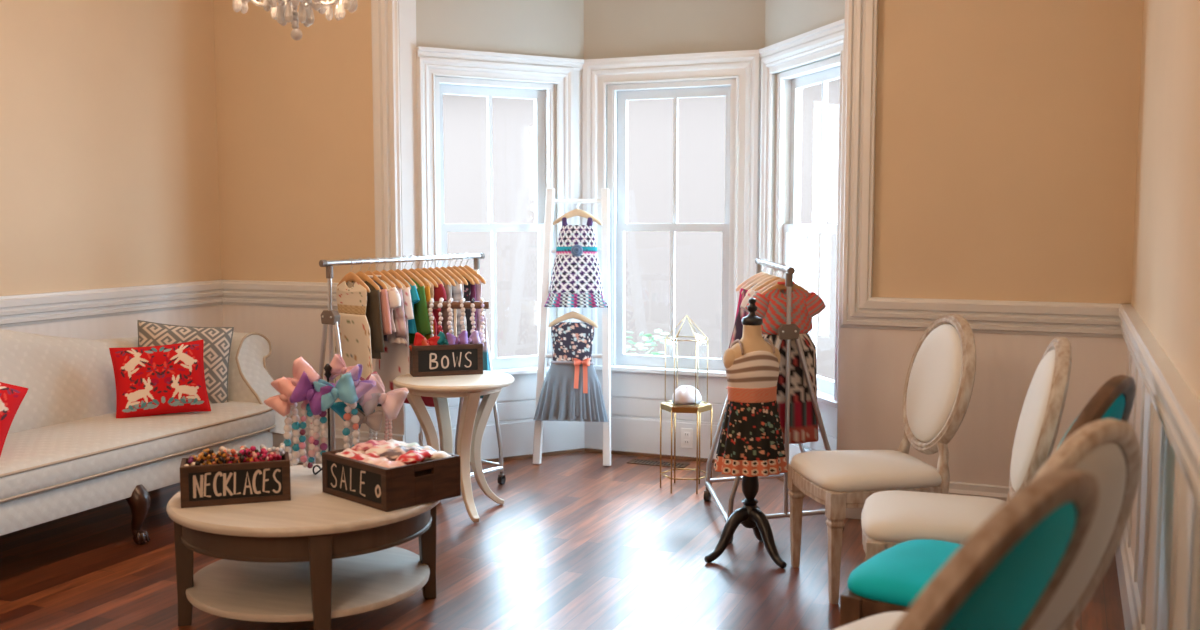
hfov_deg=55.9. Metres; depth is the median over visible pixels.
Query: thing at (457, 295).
dress
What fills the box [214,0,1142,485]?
wall
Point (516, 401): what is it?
panel
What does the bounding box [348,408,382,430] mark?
bow
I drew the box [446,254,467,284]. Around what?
clothes hanger
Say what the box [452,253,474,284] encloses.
clothes hanger
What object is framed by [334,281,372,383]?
dress
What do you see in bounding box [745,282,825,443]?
dress
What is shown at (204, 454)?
necklace
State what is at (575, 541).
floor
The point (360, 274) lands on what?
clothes hanger
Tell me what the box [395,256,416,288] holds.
clothes hanger
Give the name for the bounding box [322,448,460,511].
wooden crate
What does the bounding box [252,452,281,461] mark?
necklace
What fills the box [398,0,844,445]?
trim
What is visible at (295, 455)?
necklace
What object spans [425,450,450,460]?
pack
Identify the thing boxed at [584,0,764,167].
wall
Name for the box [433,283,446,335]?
dress
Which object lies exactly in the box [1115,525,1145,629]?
baseboard
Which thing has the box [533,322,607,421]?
dress
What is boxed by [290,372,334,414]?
bow
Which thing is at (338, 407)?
bow
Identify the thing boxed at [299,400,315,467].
necklace
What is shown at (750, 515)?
mannequin
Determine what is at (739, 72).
window
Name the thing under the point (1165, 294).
wall
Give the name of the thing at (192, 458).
necklace
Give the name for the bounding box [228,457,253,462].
necklace
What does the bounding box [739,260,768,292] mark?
clothes hanger
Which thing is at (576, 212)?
clothes hanger
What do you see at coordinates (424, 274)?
clothes hanger
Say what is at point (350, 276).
clothes hanger
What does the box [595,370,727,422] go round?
panel
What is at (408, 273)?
clothes hanger
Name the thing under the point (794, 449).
baseboard
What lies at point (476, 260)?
socket
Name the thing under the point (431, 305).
necklace
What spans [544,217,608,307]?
dress
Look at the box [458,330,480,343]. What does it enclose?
bow
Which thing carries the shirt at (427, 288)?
hanging from the clothes hanger at (418, 275)
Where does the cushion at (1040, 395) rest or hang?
on the chair at (889, 519)
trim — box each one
[0,280,222,327]
[222,0,401,308]
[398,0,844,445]
[470,448,586,464]
[582,71,582,322]
[582,448,714,462]
[839,0,1122,337]
[1118,304,1199,509]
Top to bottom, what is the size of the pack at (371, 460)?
0.046 m
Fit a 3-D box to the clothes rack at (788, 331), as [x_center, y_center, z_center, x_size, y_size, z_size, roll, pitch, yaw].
[0.800,0.348,5.265,0.561,1.195,0.935,0,5,-2]
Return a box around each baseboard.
[272,426,403,463]
[421,418,583,459]
[584,415,719,458]
[789,444,814,463]
[846,482,1008,518]
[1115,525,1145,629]
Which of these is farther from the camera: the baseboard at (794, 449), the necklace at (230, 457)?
the baseboard at (794, 449)
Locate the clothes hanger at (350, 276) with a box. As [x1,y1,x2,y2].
[337,258,369,292]
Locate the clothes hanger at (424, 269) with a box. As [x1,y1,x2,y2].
[422,255,443,286]
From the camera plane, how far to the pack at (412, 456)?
3.84 m
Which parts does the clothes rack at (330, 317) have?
leg, leg, hanging rail, leg, leg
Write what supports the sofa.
on the floor
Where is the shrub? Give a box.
[625,329,669,354]
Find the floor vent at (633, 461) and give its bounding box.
[627,459,688,467]
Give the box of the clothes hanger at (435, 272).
[428,254,450,286]
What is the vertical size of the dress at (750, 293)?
0.597 m
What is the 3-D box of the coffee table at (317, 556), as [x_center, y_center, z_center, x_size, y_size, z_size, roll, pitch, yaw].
[-1.031,0.841,4.019,0.944,0.430,0.944,2,5,22]
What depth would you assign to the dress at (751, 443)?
4.56 m
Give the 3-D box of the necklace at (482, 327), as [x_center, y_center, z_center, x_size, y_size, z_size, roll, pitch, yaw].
[-0.575,0.036,5.529,0.031,0.237,0.051,0,5,0]
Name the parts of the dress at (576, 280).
sash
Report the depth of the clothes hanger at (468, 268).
5.86 m
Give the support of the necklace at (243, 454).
in the wooden crate at (261, 481)
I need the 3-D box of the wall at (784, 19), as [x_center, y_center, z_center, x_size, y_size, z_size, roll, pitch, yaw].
[1.109,-0.702,5.774,0.150,3.200,1.076,-1,5,-15]
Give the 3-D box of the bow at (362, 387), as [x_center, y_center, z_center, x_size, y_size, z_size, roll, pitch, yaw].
[-0.900,0.252,4.167,0.144,0.144,0.071,0,5,0]
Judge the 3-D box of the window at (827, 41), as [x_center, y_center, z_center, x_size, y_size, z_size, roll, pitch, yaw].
[1.090,-0.506,5.785,0.210,1.812,1.036,-1,5,-15]
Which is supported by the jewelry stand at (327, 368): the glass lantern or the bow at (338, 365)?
the bow at (338, 365)
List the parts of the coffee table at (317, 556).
leg, leg, leg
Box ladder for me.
[533,188,610,465]
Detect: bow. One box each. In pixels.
[264,377,295,416]
[271,357,320,404]
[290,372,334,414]
[313,372,357,410]
[324,354,354,379]
[330,402,374,427]
[335,364,375,398]
[344,379,380,415]
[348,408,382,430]
[359,374,408,418]
[360,371,376,380]
[409,337,428,349]
[413,332,439,345]
[437,331,448,344]
[447,330,468,344]
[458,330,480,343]
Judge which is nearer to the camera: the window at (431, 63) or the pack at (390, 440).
the pack at (390, 440)
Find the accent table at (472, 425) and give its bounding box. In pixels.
[393,370,513,522]
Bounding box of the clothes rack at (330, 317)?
[312,253,505,483]
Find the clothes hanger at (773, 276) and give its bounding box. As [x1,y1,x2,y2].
[746,262,776,294]
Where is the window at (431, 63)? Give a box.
[416,46,583,374]
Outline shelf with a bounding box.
[186,547,429,621]
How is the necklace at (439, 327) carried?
hanging from the jewelry stand at (455, 305)
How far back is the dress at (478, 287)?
5.84 m
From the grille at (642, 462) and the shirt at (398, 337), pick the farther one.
the grille at (642, 462)
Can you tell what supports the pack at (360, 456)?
in the wooden crate at (371, 485)
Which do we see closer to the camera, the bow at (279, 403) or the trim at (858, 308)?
the bow at (279, 403)
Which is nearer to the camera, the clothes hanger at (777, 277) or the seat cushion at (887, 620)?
the seat cushion at (887, 620)
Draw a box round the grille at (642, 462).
[633,460,684,466]
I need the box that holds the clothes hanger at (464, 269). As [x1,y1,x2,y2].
[458,253,478,283]
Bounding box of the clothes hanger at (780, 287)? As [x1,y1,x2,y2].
[761,265,810,295]
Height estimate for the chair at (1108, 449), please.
1.026 m
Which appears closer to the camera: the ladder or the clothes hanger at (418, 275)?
the clothes hanger at (418, 275)
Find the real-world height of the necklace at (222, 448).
0.047 m
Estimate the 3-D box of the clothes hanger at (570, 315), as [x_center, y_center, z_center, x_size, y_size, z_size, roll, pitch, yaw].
[-0.149,-0.002,6.427,0.285,0.144,0.081,1,5,7]
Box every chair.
[787,314,975,603]
[833,418,1140,629]
[840,375,1135,626]
[861,337,1071,560]
[893,467,1098,629]
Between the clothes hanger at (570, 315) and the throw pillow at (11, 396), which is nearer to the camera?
the throw pillow at (11, 396)
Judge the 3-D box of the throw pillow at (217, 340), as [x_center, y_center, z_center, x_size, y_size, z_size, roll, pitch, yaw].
[-2.067,0.252,5.608,0.500,0.466,0.180,-2,5,-24]
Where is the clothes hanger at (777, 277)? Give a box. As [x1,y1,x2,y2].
[754,263,779,290]
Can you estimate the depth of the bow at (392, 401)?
4.27 m
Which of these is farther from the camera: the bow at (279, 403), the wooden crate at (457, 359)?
the wooden crate at (457, 359)
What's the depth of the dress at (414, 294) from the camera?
5.48 m
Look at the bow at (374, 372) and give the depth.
4.36 m
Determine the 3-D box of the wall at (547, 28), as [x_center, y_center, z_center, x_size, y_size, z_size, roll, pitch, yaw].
[-0.581,-0.762,6.471,1.076,3.200,0.150,-3,6,-30]
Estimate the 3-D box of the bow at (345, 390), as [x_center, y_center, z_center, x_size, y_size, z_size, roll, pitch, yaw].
[-0.966,0.279,4.135,0.163,0.139,0.071,0,5,0]
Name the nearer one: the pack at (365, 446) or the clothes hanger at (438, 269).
the pack at (365, 446)
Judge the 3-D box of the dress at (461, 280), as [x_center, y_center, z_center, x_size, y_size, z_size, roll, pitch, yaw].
[-0.772,0.099,5.826,0.267,0.637,0.046,4,6,40]
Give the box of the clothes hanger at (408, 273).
[401,256,424,288]
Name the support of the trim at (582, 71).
attached to the wall at (547, 28)
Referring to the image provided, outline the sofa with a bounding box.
[0,329,293,544]
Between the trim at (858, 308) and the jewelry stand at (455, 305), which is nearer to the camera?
the trim at (858, 308)
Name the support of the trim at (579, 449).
attached to the wall at (547, 28)
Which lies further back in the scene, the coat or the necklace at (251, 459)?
the coat
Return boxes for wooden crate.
[180,452,290,507]
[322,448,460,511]
[409,343,482,376]
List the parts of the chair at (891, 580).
leg, seat frame, frame, panel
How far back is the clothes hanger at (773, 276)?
5.19 m
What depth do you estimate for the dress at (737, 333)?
5.27 m
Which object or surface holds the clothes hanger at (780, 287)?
hanging from the clothes rack at (788, 331)
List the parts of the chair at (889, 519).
leg, seat frame, frame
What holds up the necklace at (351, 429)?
hanging from the jewelry stand
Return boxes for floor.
[0,452,1124,629]
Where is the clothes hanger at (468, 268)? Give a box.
[463,253,485,283]
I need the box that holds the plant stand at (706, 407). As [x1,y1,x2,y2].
[660,401,711,493]
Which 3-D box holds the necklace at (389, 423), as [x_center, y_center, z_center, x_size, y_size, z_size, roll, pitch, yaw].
[-0.815,0.457,4.348,0.032,0.208,0.028,0,5,0]
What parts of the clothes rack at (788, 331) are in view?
leg, leg, hanging rail, leg, leg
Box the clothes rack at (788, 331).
[704,258,843,542]
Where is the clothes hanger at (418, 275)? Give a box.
[409,255,430,287]
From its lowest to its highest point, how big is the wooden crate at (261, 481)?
0.138 m
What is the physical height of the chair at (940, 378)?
1.031 m
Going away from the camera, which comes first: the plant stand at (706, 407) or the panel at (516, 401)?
the plant stand at (706, 407)
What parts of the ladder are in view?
rail, rail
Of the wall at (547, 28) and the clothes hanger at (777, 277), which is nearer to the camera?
the clothes hanger at (777, 277)
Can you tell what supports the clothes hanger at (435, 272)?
hanging from the clothes rack at (330, 317)
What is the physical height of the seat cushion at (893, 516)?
0.074 m
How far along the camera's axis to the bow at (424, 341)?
5.39 m
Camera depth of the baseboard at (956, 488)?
5.05 m
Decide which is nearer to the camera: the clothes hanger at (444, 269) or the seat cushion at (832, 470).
the seat cushion at (832, 470)
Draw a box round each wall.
[0,0,222,339]
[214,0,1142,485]
[416,0,583,318]
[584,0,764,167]
[765,0,844,274]
[1126,0,1199,629]
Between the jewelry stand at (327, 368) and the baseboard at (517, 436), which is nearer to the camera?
the jewelry stand at (327, 368)
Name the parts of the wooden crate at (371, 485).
chalk panel, frame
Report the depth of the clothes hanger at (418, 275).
5.57 m
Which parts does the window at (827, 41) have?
cornice, frame, sash, sash, sill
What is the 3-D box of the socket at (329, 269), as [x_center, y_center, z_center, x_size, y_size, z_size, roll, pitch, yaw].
[-1.249,-0.199,5.218,0.033,0.058,0.033,2,5,22]
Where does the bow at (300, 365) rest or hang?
hanging from the jewelry stand at (327, 368)
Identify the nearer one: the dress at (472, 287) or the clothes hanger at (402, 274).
the clothes hanger at (402, 274)
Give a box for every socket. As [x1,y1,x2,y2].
[326,266,332,277]
[474,258,479,269]
[756,264,762,273]
[785,273,792,286]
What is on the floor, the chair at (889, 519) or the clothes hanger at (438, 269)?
the chair at (889, 519)
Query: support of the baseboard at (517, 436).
attached to the wall at (547, 28)
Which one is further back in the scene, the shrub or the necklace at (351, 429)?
the shrub
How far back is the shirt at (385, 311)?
5.32 m
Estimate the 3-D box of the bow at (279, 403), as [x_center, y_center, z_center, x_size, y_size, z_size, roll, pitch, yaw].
[-1.162,0.300,4.152,0.140,0.149,0.059,0,5,0]
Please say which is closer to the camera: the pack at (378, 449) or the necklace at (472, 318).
the pack at (378, 449)
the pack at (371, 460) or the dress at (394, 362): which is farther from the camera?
the dress at (394, 362)
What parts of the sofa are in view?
backrest, leg, arm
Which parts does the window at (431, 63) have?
sash, sash, frame, cornice, sill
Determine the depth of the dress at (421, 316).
5.50 m
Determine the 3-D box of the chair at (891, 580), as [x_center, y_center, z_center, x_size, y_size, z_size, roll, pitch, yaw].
[1.019,0.637,2.960,0.654,1.019,0.504,4,6,38]
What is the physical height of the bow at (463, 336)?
0.118 m
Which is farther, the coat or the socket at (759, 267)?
the socket at (759, 267)
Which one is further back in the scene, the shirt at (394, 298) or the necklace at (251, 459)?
the shirt at (394, 298)
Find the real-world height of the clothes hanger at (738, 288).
0.158 m
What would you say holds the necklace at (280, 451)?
in the wooden crate at (261, 481)
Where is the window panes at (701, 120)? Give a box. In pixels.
[443,79,839,379]
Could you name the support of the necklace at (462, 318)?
hanging from the jewelry stand at (455, 305)
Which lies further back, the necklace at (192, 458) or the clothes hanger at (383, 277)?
the clothes hanger at (383, 277)
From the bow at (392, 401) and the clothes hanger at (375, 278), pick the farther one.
the clothes hanger at (375, 278)
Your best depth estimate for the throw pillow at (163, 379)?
5.24 m
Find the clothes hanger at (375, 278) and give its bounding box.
[363,257,387,290]
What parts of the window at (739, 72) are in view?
sill, frame, sash, cornice, sash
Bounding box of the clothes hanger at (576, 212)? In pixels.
[553,198,601,224]
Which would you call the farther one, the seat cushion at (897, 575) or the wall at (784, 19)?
the wall at (784, 19)
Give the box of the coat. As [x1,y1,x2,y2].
[351,281,384,358]
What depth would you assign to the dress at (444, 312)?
5.64 m
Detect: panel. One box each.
[421,372,547,433]
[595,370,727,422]
[803,401,836,450]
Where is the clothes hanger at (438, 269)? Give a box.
[434,254,455,285]
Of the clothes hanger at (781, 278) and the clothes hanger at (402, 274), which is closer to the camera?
the clothes hanger at (781, 278)
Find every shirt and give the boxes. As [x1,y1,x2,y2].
[367,275,391,340]
[376,275,400,331]
[384,280,407,343]
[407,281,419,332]
[418,278,433,339]
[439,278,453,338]
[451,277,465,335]
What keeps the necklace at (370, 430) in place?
hanging from the jewelry stand
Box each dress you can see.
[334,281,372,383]
[375,279,413,392]
[404,278,436,406]
[409,278,430,343]
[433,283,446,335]
[449,282,453,334]
[457,280,466,397]
[463,277,472,337]
[469,280,476,329]
[475,276,488,397]
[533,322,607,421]
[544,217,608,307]
[714,338,787,476]
[729,285,754,347]
[735,288,742,319]
[740,287,763,312]
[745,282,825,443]
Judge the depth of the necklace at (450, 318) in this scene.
5.51 m
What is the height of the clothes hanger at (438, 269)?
0.158 m
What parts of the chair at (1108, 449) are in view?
panel, frame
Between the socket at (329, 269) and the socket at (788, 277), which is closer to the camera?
the socket at (788, 277)
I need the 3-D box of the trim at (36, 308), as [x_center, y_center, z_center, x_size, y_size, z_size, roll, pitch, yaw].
[-3.500,0.140,3.451,0.050,0.145,6.850,2,5,22]
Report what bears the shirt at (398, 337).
hanging from the clothes hanger at (388, 275)
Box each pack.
[336,448,364,456]
[348,453,379,460]
[351,440,385,450]
[360,457,391,464]
[365,442,400,454]
[375,460,406,467]
[379,446,417,460]
[386,439,404,442]
[395,450,432,464]
[400,443,419,446]
[412,445,435,450]
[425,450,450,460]
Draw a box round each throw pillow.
[0,382,28,456]
[109,340,210,417]
[137,320,233,403]
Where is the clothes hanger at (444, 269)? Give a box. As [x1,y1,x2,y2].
[440,254,462,285]
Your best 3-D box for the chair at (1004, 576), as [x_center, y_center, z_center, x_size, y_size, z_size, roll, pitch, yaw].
[0.356,0.717,1.724,0.692,1.074,0.540,4,7,41]
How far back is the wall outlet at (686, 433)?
6.52 m
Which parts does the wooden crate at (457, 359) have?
chalk panel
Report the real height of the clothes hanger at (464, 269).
0.158 m
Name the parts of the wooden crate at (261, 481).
chalk panel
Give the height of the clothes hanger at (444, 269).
0.158 m
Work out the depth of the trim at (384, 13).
6.08 m
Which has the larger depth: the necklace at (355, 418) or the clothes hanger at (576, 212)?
the clothes hanger at (576, 212)
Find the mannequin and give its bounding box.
[704,297,786,567]
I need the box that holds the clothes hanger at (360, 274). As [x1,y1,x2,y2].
[349,258,380,291]
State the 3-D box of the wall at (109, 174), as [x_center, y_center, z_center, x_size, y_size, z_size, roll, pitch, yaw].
[-3.579,-0.497,3.417,0.128,3.200,7.070,2,5,22]
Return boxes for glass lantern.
[665,315,707,405]
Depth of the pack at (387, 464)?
3.79 m
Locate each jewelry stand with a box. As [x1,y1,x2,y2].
[312,364,331,474]
[426,301,488,336]
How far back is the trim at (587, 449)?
6.61 m
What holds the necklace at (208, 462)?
in the wooden crate at (261, 481)
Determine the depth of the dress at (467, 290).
5.78 m
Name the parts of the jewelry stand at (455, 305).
post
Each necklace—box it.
[184,460,210,465]
[188,453,208,463]
[195,448,226,464]
[210,454,237,463]
[217,445,247,458]
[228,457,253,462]
[237,446,267,462]
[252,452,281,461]
[260,443,284,455]
[283,402,299,465]
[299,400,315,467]
[312,411,327,461]
[342,402,359,448]
[349,427,358,446]
[368,427,376,439]
[384,415,391,440]
[428,298,433,336]
[437,298,443,332]
[447,298,452,333]
[460,298,465,331]
[470,298,475,333]
[479,298,485,345]
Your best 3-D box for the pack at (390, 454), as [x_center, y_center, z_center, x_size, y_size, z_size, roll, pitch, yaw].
[-0.700,0.481,3.931,0.093,0.044,0.127,4,6,38]
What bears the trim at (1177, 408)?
attached to the wall at (1165, 294)
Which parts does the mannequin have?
leg, leg, leg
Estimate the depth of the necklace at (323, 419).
4.19 m
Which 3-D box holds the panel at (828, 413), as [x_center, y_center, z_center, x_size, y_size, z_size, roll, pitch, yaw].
[1.030,0.536,5.860,0.014,0.320,1.036,-1,5,-15]
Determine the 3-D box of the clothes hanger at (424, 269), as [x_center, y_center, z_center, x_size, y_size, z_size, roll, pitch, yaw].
[-0.876,-0.224,5.674,0.250,0.158,0.023,4,7,40]
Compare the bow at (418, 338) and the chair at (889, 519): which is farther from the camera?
the bow at (418, 338)
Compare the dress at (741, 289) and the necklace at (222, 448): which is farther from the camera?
the dress at (741, 289)
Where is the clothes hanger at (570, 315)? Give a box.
[548,307,597,327]
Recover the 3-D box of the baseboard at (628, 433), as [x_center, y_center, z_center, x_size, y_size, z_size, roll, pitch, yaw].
[0.400,0.710,6.577,1.080,0.208,0.020,2,5,22]
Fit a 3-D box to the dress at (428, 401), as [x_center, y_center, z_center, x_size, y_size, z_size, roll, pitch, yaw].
[-0.906,0.124,5.667,0.268,0.657,0.045,4,6,37]
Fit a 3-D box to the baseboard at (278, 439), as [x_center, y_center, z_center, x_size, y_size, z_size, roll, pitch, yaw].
[-1.650,0.742,6.432,1.235,0.210,0.026,2,5,22]
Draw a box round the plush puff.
[672,385,701,404]
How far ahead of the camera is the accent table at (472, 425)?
5.26 m
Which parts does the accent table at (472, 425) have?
leg, leg, leg, leg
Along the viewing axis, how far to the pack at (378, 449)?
3.97 m
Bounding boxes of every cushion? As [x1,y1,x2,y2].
[0,400,274,499]
[791,450,941,491]
[833,611,904,629]
[847,539,961,606]
[861,490,1005,543]
[906,324,961,441]
[1010,350,1054,491]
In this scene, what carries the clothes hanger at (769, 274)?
hanging from the clothes rack at (788, 331)
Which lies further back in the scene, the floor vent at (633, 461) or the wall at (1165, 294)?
the floor vent at (633, 461)
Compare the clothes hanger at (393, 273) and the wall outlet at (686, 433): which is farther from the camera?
the wall outlet at (686, 433)
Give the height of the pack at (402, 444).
0.044 m
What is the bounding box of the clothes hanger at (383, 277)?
[372,257,396,288]
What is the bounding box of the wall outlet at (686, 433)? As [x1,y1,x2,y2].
[681,428,692,448]
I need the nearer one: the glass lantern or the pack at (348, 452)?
the pack at (348, 452)
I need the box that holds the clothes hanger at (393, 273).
[387,256,410,289]
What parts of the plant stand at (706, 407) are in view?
leg, leg, leg, plate, leg, leg, leg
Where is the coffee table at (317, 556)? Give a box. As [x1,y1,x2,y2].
[166,464,440,629]
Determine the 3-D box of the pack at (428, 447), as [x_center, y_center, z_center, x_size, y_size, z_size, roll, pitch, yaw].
[-0.642,0.486,3.994,0.095,0.045,0.126,5,7,43]
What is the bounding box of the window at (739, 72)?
[583,50,761,376]
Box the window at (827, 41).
[759,19,844,407]
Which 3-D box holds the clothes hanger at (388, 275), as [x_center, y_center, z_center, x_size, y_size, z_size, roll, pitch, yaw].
[-1.042,-0.204,5.472,0.250,0.158,0.023,4,7,40]
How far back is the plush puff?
5.75 m
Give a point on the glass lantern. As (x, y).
(677, 336)
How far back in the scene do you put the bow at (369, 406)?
4.26 m
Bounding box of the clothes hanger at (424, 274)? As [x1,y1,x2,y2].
[415,255,437,287]
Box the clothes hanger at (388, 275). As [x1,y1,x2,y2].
[380,257,402,289]
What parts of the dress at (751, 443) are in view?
sash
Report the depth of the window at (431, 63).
6.46 m
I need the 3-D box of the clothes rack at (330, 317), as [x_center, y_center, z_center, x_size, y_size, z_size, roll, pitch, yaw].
[-0.949,0.308,5.631,0.382,1.210,1.044,4,6,39]
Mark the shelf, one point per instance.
(239, 590)
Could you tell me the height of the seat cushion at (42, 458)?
0.135 m
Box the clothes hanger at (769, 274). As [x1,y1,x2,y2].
[742,261,772,292]
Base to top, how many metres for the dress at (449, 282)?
0.617 m
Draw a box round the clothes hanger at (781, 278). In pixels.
[758,264,784,292]
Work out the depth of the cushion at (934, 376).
4.26 m
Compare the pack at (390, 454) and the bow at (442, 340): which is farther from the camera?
the bow at (442, 340)
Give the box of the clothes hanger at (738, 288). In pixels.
[736,259,765,290]

